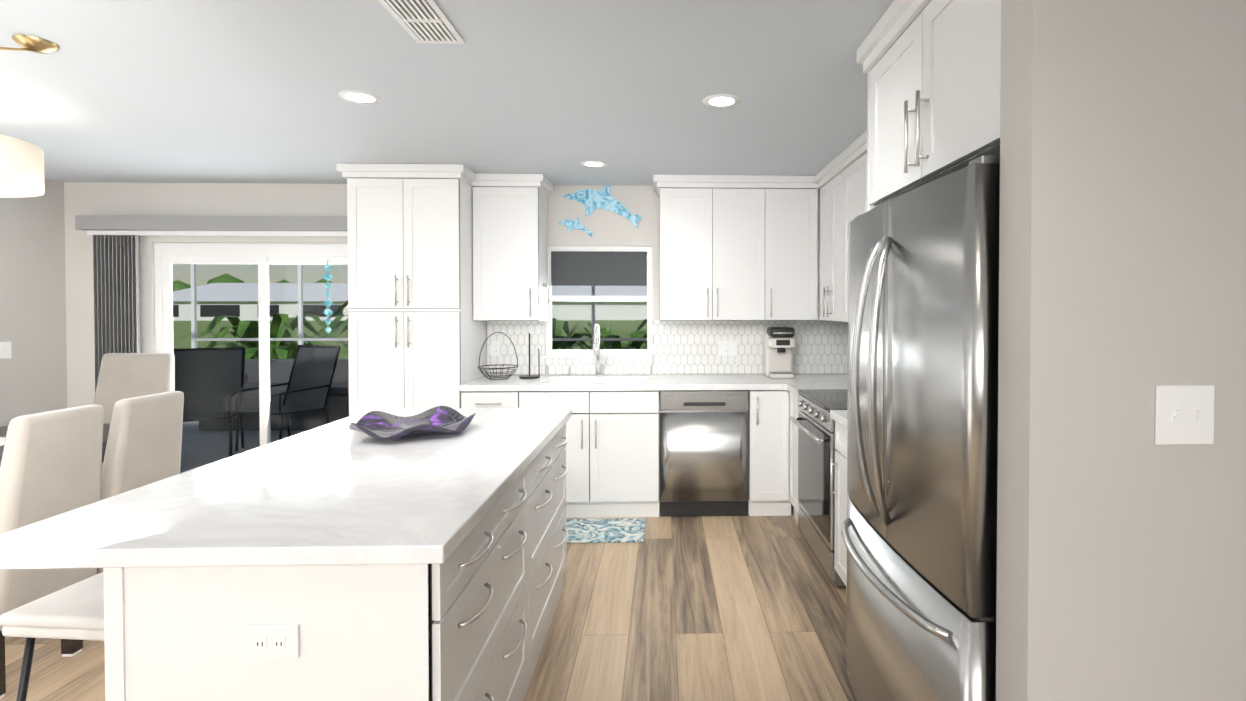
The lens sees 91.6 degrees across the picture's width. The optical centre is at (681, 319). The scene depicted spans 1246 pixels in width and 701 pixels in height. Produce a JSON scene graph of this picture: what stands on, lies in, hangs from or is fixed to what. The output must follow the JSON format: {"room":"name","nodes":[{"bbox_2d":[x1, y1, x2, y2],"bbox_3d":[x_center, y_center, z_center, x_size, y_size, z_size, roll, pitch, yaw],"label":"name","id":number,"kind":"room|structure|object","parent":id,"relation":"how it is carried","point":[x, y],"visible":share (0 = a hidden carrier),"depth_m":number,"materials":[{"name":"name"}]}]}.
{"room":"dining room and kitchen","nodes":[
{"label":"dining room and kitchen","id":0,"kind":"room"},
{"bbox_2d":[0,179,66,426],"bbox_3d":[-5.890,0.217,0.498,0.100,2.380,8.500,0,1,16],"label":"wall","id":1,"kind":"structure","parent":0,"point":[33,374],"depth_m":4.38,"materials":[{"name":"paint"}]},
{"bbox_2d":[0,341,11,358],"bbox_3d":[-4.750,0.216,4.182,0.015,0.118,0.164,0,1,16],"label":"switch plate","id":2,"kind":"object","parent":1,"relation":"attached to","point":[5,350],"visible":1,"depth_m":4.23,"materials":[{"name":"white plastic"}]},
{"bbox_2d":[0,496,855,700],"bbox_3d":[-2.109,1.446,1.263,10.600,0.100,7.025,0,1,-2],"label":"floor","id":3,"kind":"structure","parent":0,"point":[711,608],"depth_m":2.68,"materials":[{"name":"brown wood"}]},
{"bbox_2d":[0,572,103,700],"bbox_3d":[-1.497,1.064,1.693,0.448,0.653,0.418,0,1,4],"label":"counter stool","id":4,"kind":"object","parent":3,"relation":"on","point":[75,611],"visible":0.23,"depth_m":1.52,"materials":[{"name":"fabric"}]},
{"bbox_2d":[0,405,103,698],"bbox_3d":[-2.688,0.865,2.325,0.648,1.030,0.400,0,1,-2],"label":"dining chair","id":5,"kind":"object","parent":3,"relation":"on","point":[51,463],"visible":0.56,"depth_m":2.27,"materials":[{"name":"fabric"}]},
{"bbox_2d":[0,424,109,465],"bbox_3d":[-3.335,0.996,2.603,0.930,0.760,1.790,0,1,-2],"label":"dining table","id":6,"kind":"object","parent":3,"relation":"on","point":[4,429],"visible":0.02,"depth_m":3.13,"materials":[{"name":"brown wood"}]},
{"bbox_2d":[0,437,5,445],"bbox_3d":[-3.481,0.608,2.958,0.400,0.004,0.280,0,1,-2],"label":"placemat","id":7,"kind":"object","parent":6,"relation":"on","point":[2,441],"visible":0.25,"depth_m":2.99,"materials":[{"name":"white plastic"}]},
{"bbox_2d":[93,353,174,471],"bbox_3d":[-3.976,0.803,4.145,0.600,1.100,0.656,0,1,-2],"label":"chair","id":8,"kind":"object","parent":3,"relation":"on","point":[125,375],"visible":0.25,"depth_m":4.38,"materials":[{"name":"fabric"}]},
{"bbox_2d":[90,391,183,640],"bbox_3d":[-2.700,0.859,2.740,0.648,1.030,0.400,0,1,-2],"label":"dining chair","id":9,"kind":"object","parent":3,"relation":"on","point":[144,444],"visible":0.31,"depth_m":2.68,"materials":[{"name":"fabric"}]},
{"bbox_2d":[103,416,570,700],"bbox_3d":[-0.888,0.945,2.185,0.746,0.874,1.759,0,1,-2],"label":"kitchen island","id":10,"kind":"object","parent":3,"relation":"on","point":[475,627],"depth_m":1.31,"materials":[{"name":"white wood"}]},
{"bbox_2d":[242,624,298,659],"bbox_3d":[-0.885,0.695,1.300,0.118,0.074,0.007,0,1,-2],"label":"outlet","id":11,"kind":"object","parent":10,"relation":"attached to","point":[272,641],"visible":1,"depth_m":1.30,"materials":[{"name":"white plastic"}]},
{"bbox_2d":[0,408,571,571],"bbox_3d":[-1.039,0.486,2.173,1.015,0.040,1.816,0,1,-2],"label":"island countertop","id":12,"kind":"structure","parent":10,"relation":"on","point":[331,495],"depth_m":1.54,"materials":[{"name":"white stone"}]},
{"bbox_2d":[349,406,475,439],"bbox_3d":[-1.085,0.425,2.456,0.470,0.073,0.470,0,1,-2],"label":"decorative bowl","id":13,"kind":"object","parent":12,"relation":"on","point":[434,420],"visible":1,"depth_m":2.49,"materials":[{"name":"purple glass"}]},
{"bbox_2d":[336,163,485,415],"bbox_3d":[-1.861,0.161,4.313,0.822,2.378,0.649,0,1,-2],"label":"pantry","id":14,"kind":"object","parent":3,"relation":"on","point":[416,335],"visible":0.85,"depth_m":4.03,"materials":[{"name":"white wood"}]},
{"bbox_2d":[460,390,527,407],"bbox_3d":[-1.266,0.913,4.361,0.448,0.874,0.603,0,1,-2],"label":"base cabinet","id":15,"kind":"object","parent":3,"relation":"on","point":[469,398],"depth_m":4.06,"materials":[{"name":"white wood"}]},
{"bbox_2d":[528,378,659,517],"bbox_3d":[-0.662,0.913,4.378,1.008,0.874,0.603,0,1,-2],"label":"base cabinet","id":16,"kind":"object","parent":3,"relation":"on","point":[613,444],"depth_m":4.09,"materials":[{"name":"white wood"}]},
{"bbox_2d":[460,374,847,389],"bbox_3d":[-0.082,0.454,4.382,2.816,0.040,0.635,0,1,-2],"label":"countertop","id":17,"kind":"structure","parent":16,"relation":"on","point":[687,381],"depth_m":4.18,"materials":[{"name":"white stone"}]},
{"bbox_2d":[478,332,518,379],"bbox_3d":[-1.333,0.262,4.392,0.287,0.340,0.287,0,1,-2],"label":"wire basket","id":18,"kind":"object","parent":17,"relation":"on","point":[500,373],"visible":1,"depth_m":4.39,"materials":[{"name":"black metal"}]},
{"bbox_2d":[519,333,539,378],"bbox_3d":[-1.125,0.267,4.469,0.150,0.329,0.150,0,1,-2],"label":"paper towel holder","id":19,"kind":"object","parent":17,"relation":"on","point":[529,376],"visible":1,"depth_m":4.46,"materials":[{"name":"black metal"}]},
{"bbox_2d":[568,364,571,375],"bbox_3d":[-0.848,0.385,4.582,0.026,0.090,0.069,0,1,-2],"label":"soap dispenser","id":20,"kind":"object","parent":17,"relation":"on","point":[569,371],"visible":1,"depth_m":4.59,"materials":[{"name":"white plastic"}]},
{"bbox_2d":[594,324,608,375],"bbox_3d":[-0.605,0.233,4.520,0.108,0.396,0.214,0,1,-2],"label":"faucet","id":21,"kind":"object","parent":17,"relation":"on","point":[599,364],"visible":1,"depth_m":4.58,"materials":[{"name":"silver metal"}]},
{"bbox_2d":[763,327,795,378],"bbox_3d":[0.735,0.244,4.515,0.200,0.374,0.337,0,1,-2],"label":"coffee maker","id":22,"kind":"object","parent":17,"relation":"on","point":[779,343],"visible":0.98,"depth_m":4.51,"materials":[{"name":"white plastic"}]},
{"bbox_2d":[660,390,747,515],"bbox_3d":[0.148,0.912,4.394,0.604,0.863,0.584,0,1,-2],"label":"dishwasher","id":23,"kind":"object","parent":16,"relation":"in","point":[703,452],"visible":0.98,"depth_m":4.11,"materials":[{"name":"silver metal"}]},
{"bbox_2d":[566,518,644,542],"bbox_3d":[-0.611,1.350,3.865,0.750,0.011,0.400,0,1,-2],"label":"rug","id":24,"kind":"object","parent":3,"relation":"on","point":[605,530],"visible":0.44,"depth_m":3.85,"materials":[{"name":"blue fabric"}]},
{"bbox_2d":[748,390,779,515],"bbox_3d":[0.602,0.913,4.386,0.292,0.874,0.664,0,1,-2],"label":"base cabinet","id":25,"kind":"object","parent":3,"relation":"on","point":[763,405],"depth_m":4.12,"materials":[{"name":"white wood"}]},
{"bbox_2d":[788,382,847,393],"bbox_3d":[1.029,0.460,3.950,0.620,0.040,0.294,0,1,-2],"label":"countertop","id":26,"kind":"structure","parent":25,"relation":"on","point":[794,386],"depth_m":4.01,"materials":[{"name":"white stone"}]},
{"bbox_2d":[780,390,831,521],"bbox_3d":[1.009,0.919,3.979,0.658,0.874,0.334,0,1,-2],"label":"base cabinet","id":27,"kind":"object","parent":3,"relation":"on","point":[788,401],"depth_m":4.11,"materials":[{"name":"white wood"}]},
{"bbox_2d":[789,389,847,585],"bbox_3d":[1.013,0.894,3.426,0.668,0.898,0.762,0,1,-2],"label":"range","id":28,"kind":"object","parent":3,"relation":"on","point":[815,423],"visible":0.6,"depth_m":3.32,"materials":[{"name":"silver metal"}]},
{"bbox_2d":[832,422,847,591],"bbox_3d":[1.079,0.938,2.663,0.598,0.874,0.761,0,1,-2],"label":"base cabinet","id":29,"kind":"object","parent":3,"relation":"on","point":[840,550],"depth_m":2.95,"materials":[{"name":"white wood"}]},
{"bbox_2d":[830,410,846,429],"bbox_3d":[1.068,0.479,2.656,0.620,0.040,0.763,0,1,-2],"label":"countertop","id":30,"kind":"structure","parent":29,"relation":"on","point":[840,416],"depth_m":2.90,"materials":[{"name":"white stone"}]},
{"bbox_2d":[841,155,999,700],"bbox_3d":[0.958,0.509,1.793,0.872,1.757,0.906,0,1,-2],"label":"refrigerator","id":31,"kind":"object","parent":3,"relation":"on","point":[919,529],"visible":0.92,"depth_m":1.53,"materials":[{"name":"silver metal"}]},
{"bbox_2d":[64,182,819,407],"bbox_3d":[-3.047,0.155,4.670,8.930,2.380,0.120,0,1,-2],"label":"wall","id":32,"kind":"structure","parent":0,"point":[608,228],"depth_m":4.58,"materials":[{"name":"paint"}]},
{"bbox_2d":[75,215,346,391],"bbox_3d":[-3.378,0.272,4.535,2.140,2.070,0.127,0,1,-2],"label":"vertical blinds","id":33,"kind":"object","parent":32,"relation":"attached to","point":[116,277],"visible":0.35,"depth_m":4.49,"materials":[{"name":"grey fabric"}]},
{"bbox_2d":[154,243,348,470],"bbox_3d":[-3.221,0.380,4.663,1.580,1.930,0.070,0,1,-2],"label":"sliding glass door","id":34,"kind":"structure","parent":32,"relation":"in","point":[263,256],"depth_m":4.62,"materials":[{"name":"white"}]},
{"bbox_2d":[322,259,332,333],"bbox_3d":[-2.711,-0.170,4.633,0.084,0.591,0.013,0,1,-2],"label":"suncatcher","id":35,"kind":"object","parent":34,"relation":"attached to","point":[327,276],"visible":0.96,"depth_m":4.63,"materials":[{"name":"teal glass"}]},
{"bbox_2d":[471,180,550,320],"bbox_3d":[-1.260,-0.487,4.475,0.468,0.990,0.342,0,1,-2],"label":"upper cabinet","id":36,"kind":"object","parent":32,"relation":"attached to","point":[510,217],"depth_m":4.31,"materials":[{"name":"white wood"}]},
{"bbox_2d":[543,283,549,305],"bbox_3d":[-1.006,-0.184,4.476,0.034,0.170,0.147,0,1,-2],"label":"towel ring","id":37,"kind":"object","parent":36,"relation":"attached to","point":[545,285],"visible":1,"depth_m":4.46,"materials":[{"name":"silver metal"}]},
{"bbox_2d":[544,246,651,357],"bbox_3d":[-0.642,-0.136,4.710,0.830,0.870,0.105,0,1,-2],"label":"kitchen window","id":38,"kind":"structure","parent":32,"relation":"in","point":[597,266],"depth_m":4.71,"materials":[{"name":"white"}]},
{"bbox_2d":[558,185,641,236],"bbox_3d":[-0.630,-0.836,4.658,0.657,0.409,0.012,0,1,-2],"label":"wall decoration","id":39,"kind":"object","parent":32,"relation":"attached to","point":[591,200],"visible":0.98,"depth_m":4.65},
{"bbox_2d":[487,320,847,374],"bbox_3d":[-0.055,0.234,3.475,2.815,0.420,2.442,0,1,-2],"label":"tile backsplash","id":40,"kind":"structure","parent":32,"relation":"attached to","point":[691,347],"depth_m":4.70,"materials":[{"name":"white tile"}]},
{"bbox_2d":[491,341,500,355],"bbox_3d":[-1.430,0.225,4.647,0.074,0.118,0.007,0,1,-2],"label":"outlet","id":41,"kind":"object","parent":40,"relation":"attached to","point":[495,348],"visible":1,"depth_m":4.64,"materials":[{"name":"white plastic"}]},
{"bbox_2d":[718,341,736,355],"bbox_3d":[0.359,0.224,4.700,0.148,0.118,0.007,0,1,-2],"label":"outlet","id":42,"kind":"object","parent":40,"relation":"attached to","point":[727,348],"visible":1,"depth_m":4.70,"materials":[{"name":"white plastic"}]},
{"bbox_2d":[659,180,754,320],"bbox_3d":[0.247,-0.488,4.519,0.820,0.990,0.342,0,1,-2],"label":"upper cabinet","id":43,"kind":"object","parent":32,"relation":"attached to","point":[742,248],"depth_m":4.35,"materials":[{"name":"white wood"}]},
{"bbox_2d":[755,180,810,320],"bbox_3d":[0.776,-0.488,4.505,0.472,0.990,0.403,0,1,-2],"label":"upper cabinet","id":44,"kind":"object","parent":32,"relation":"attached to","point":[782,207],"depth_m":4.37,"materials":[{"name":"white wood"}]},
{"bbox_2d":[0,0,893,185],"bbox_3d":[-2.109,-1.034,1.226,10.600,0.100,7.025,0,1,-2],"label":"ceiling","id":45,"kind":"structure","parent":0,"point":[556,92],"depth_m":2.63,"materials":[{"name":"paint"}]},
{"bbox_2d":[0,134,44,197],"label":"pendant lamp","id":46,"kind":"object","parent":45,"relation":"hanging from","point":[21,168],"depth_m":2.73,"materials":[{"name":"beige fabric"}]},
{"bbox_2d":[0,35,59,53],"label":"pendant lamp","id":47,"kind":"object","parent":45,"relation":"hanging from","point":[29,43],"depth_m":2.14,"materials":[{"name":"gold metal"}]},
{"bbox_2d":[338,90,381,103],"bbox_3d":[-1.454,-1.005,2.734,0.175,0.004,0.175,0,1,-8],"label":"recessed light","id":48,"kind":"object","parent":45,"relation":"in","point":[363,97],"depth_m":2.73,"materials":[{"name":"white plastic"}]},
{"bbox_2d":[378,0,464,43],"bbox_3d":[-0.857,-0.990,1.994,0.170,0.010,0.345,0,1,-2],"label":"ceiling vent","id":49,"kind":"object","parent":45,"relation":"in","point":[423,21],"visible":1,"depth_m":2.00,"materials":[{"name":"white metal"}]},
{"bbox_2d":[581,161,606,167],"bbox_3d":[-0.576,-1.023,3.981,0.175,0.004,0.175,0,1,-8],"label":"recessed light","id":50,"kind":"object","parent":45,"relation":"in","point":[586,163],"depth_m":3.98,"materials":[{"name":"white plastic"}]},
{"bbox_2d":[703,94,740,107],"bbox_3d":[0.185,-1.005,2.783,0.175,0.004,0.175,0,1,-26],"label":"recessed light","id":51,"kind":"object","parent":45,"relation":"in","point":[717,100],"depth_m":2.77,"materials":[{"name":"white plastic"}]},
{"bbox_2d":[996,0,1245,700],"bbox_3d":[1.941,0.205,1.295,2.500,2.380,0.114,0,1,-2],"label":"wall","id":52,"kind":"structure","parent":0,"point":[1121,555],"depth_m":1.21,"materials":[{"name":"paint"}]},
{"bbox_2d":[1155,385,1213,444],"bbox_3d":[1.006,0.191,1.202,0.118,0.118,0.015,0,1,-2],"label":"switch plate","id":53,"kind":"object","parent":52,"relation":"attached to","point":[1184,414],"visible":1,"depth_m":1.20,"materials":[{"name":"white plastic"}]},
{"label":"outside","id":54,"kind":"structure","parent":0,"visible":0},
{"bbox_2d":[173,320,646,358],"bbox_3d":[-22.607,0.135,91.734,280.000,0.080,175.075,0,1,-2],"label":"ground","id":55,"kind":"structure","parent":54,"point":[614,327],"depth_m":43.68,"materials":[{"name":"green plant"}]},
{"bbox_2d":[180,421,307,472],"bbox_3d":[-2.333,1.331,7.108,9.500,0.035,4.674,0,1,-2],"label":"patio","id":56,"kind":"structure","parent":55,"relation":"on","point":[196,453],"depth_m":6.43,"materials":[{"name":"concrete"}]},
{"bbox_2d":[173,347,245,456],"bbox_3d":[-4.678,0.814,5.880,0.604,1.034,0.728,0,1,-27],"label":"patio chair","id":57,"kind":"object","parent":56,"relation":"on","point":[215,384],"depth_m":6.10,"materials":[{"name":"black fabric"}]},
{"bbox_2d":[190,264,347,347],"bbox_3d":[-4.984,-0.178,7.057,4.860,2.985,4.523,0,1,-2],"label":"cage","id":58,"kind":"object","parent":56,"relation":"on","point":[300,339],"depth_m":9.24,"materials":[{"name":"silver metal"}]},
{"bbox_2d":[199,359,348,430],"bbox_3d":[-4.747,0.914,7.517,1.900,0.783,0.800,0,1,-2],"label":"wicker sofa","id":59,"kind":"object","parent":56,"relation":"on","point":[339,409],"depth_m":7.14,"materials":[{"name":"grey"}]},
{"bbox_2d":[235,345,340,450],"bbox_3d":[-4.086,0.808,6.301,0.604,1.034,0.728,0,1,18],"label":"patio chair","id":60,"kind":"object","parent":56,"relation":"on","point":[317,361],"depth_m":6.50,"materials":[{"name":"black metal"}]},
{"bbox_2d":[552,286,646,349],"bbox_3d":[-0.056,0.082,7.059,4.750,2.465,4.470,0,1,-2],"label":"lanai","id":61,"kind":"object","parent":56,"relation":"on","point":[593,327],"depth_m":9.21,"materials":[{"name":"grey metal"}]},
{"bbox_2d":[173,273,332,291],"bbox_3d":[-26.484,-4.231,112.292,151.898,8.042,13.783,0,1,-2],"label":"trees","id":62,"kind":"object","parent":55,"relation":"on","point":[219,279],"depth_m":106.25,"materials":[{"name":"green plant"}]},
{"bbox_2d":[173,283,348,320],"bbox_3d":[-57.637,-2.732,92.189,41.000,5.640,13.000,0,1,-2],"label":"house","id":63,"kind":"structure","parent":55,"relation":"on","point":[210,291],"depth_m":86.38,"materials":[{"name":"white"}]},
{"bbox_2d":[174,300,646,358],"bbox_3d":[-3.776,0.398,11.386,10.546,1.789,4.798,0,1,-2],"label":"bush","id":64,"kind":"object","parent":55,"relation":"on","point":[248,330],"depth_m":10.75,"materials":[{"name":"green plant"}]},
{"bbox_2d":[552,286,646,319],"bbox_3d":[-12.716,-2.682,95.526,31.200,5.440,13.200,0,1,-2],"label":"house","id":65,"kind":"structure","parent":55,"relation":"on","point":[634,311],"depth_m":89.67,"materials":[{"name":"white"}]},
{"bbox_3d":[1.417,0.178,3.100,0.100,2.380,3.525,0,1,-2],"label":"wall","id":66,"kind":"structure","parent":0,"visible":0},
{"bbox_2d":[811,160,842,321],"bbox_3d":[1.134,-0.481,4.065,0.402,0.990,0.658,0,1,-2],"label":"upper cabinet","id":67,"kind":"object","parent":66,"relation":"attached to","point":[826,254],"depth_m":4.13,"materials":[{"name":"white wood"}]},
{"bbox_2d":[843,144,865,321],"bbox_3d":[1.191,-0.472,3.411,0.328,0.990,0.888,0,1,-2],"label":"upper cabinet","id":68,"kind":"object","parent":66,"relation":"attached to","point":[853,166],"depth_m":3.66,"materials":[{"name":"white wood"}]},
{"bbox_2d":[863,0,1000,211],"bbox_3d":[1.054,-0.677,1.780,0.698,0.530,0.909,0,1,-2],"label":"upper cabinet","id":69,"kind":"object","parent":66,"relation":"attached to","point":[934,75],"depth_m":1.71,"materials":[{"name":"white wood"}]}
]}

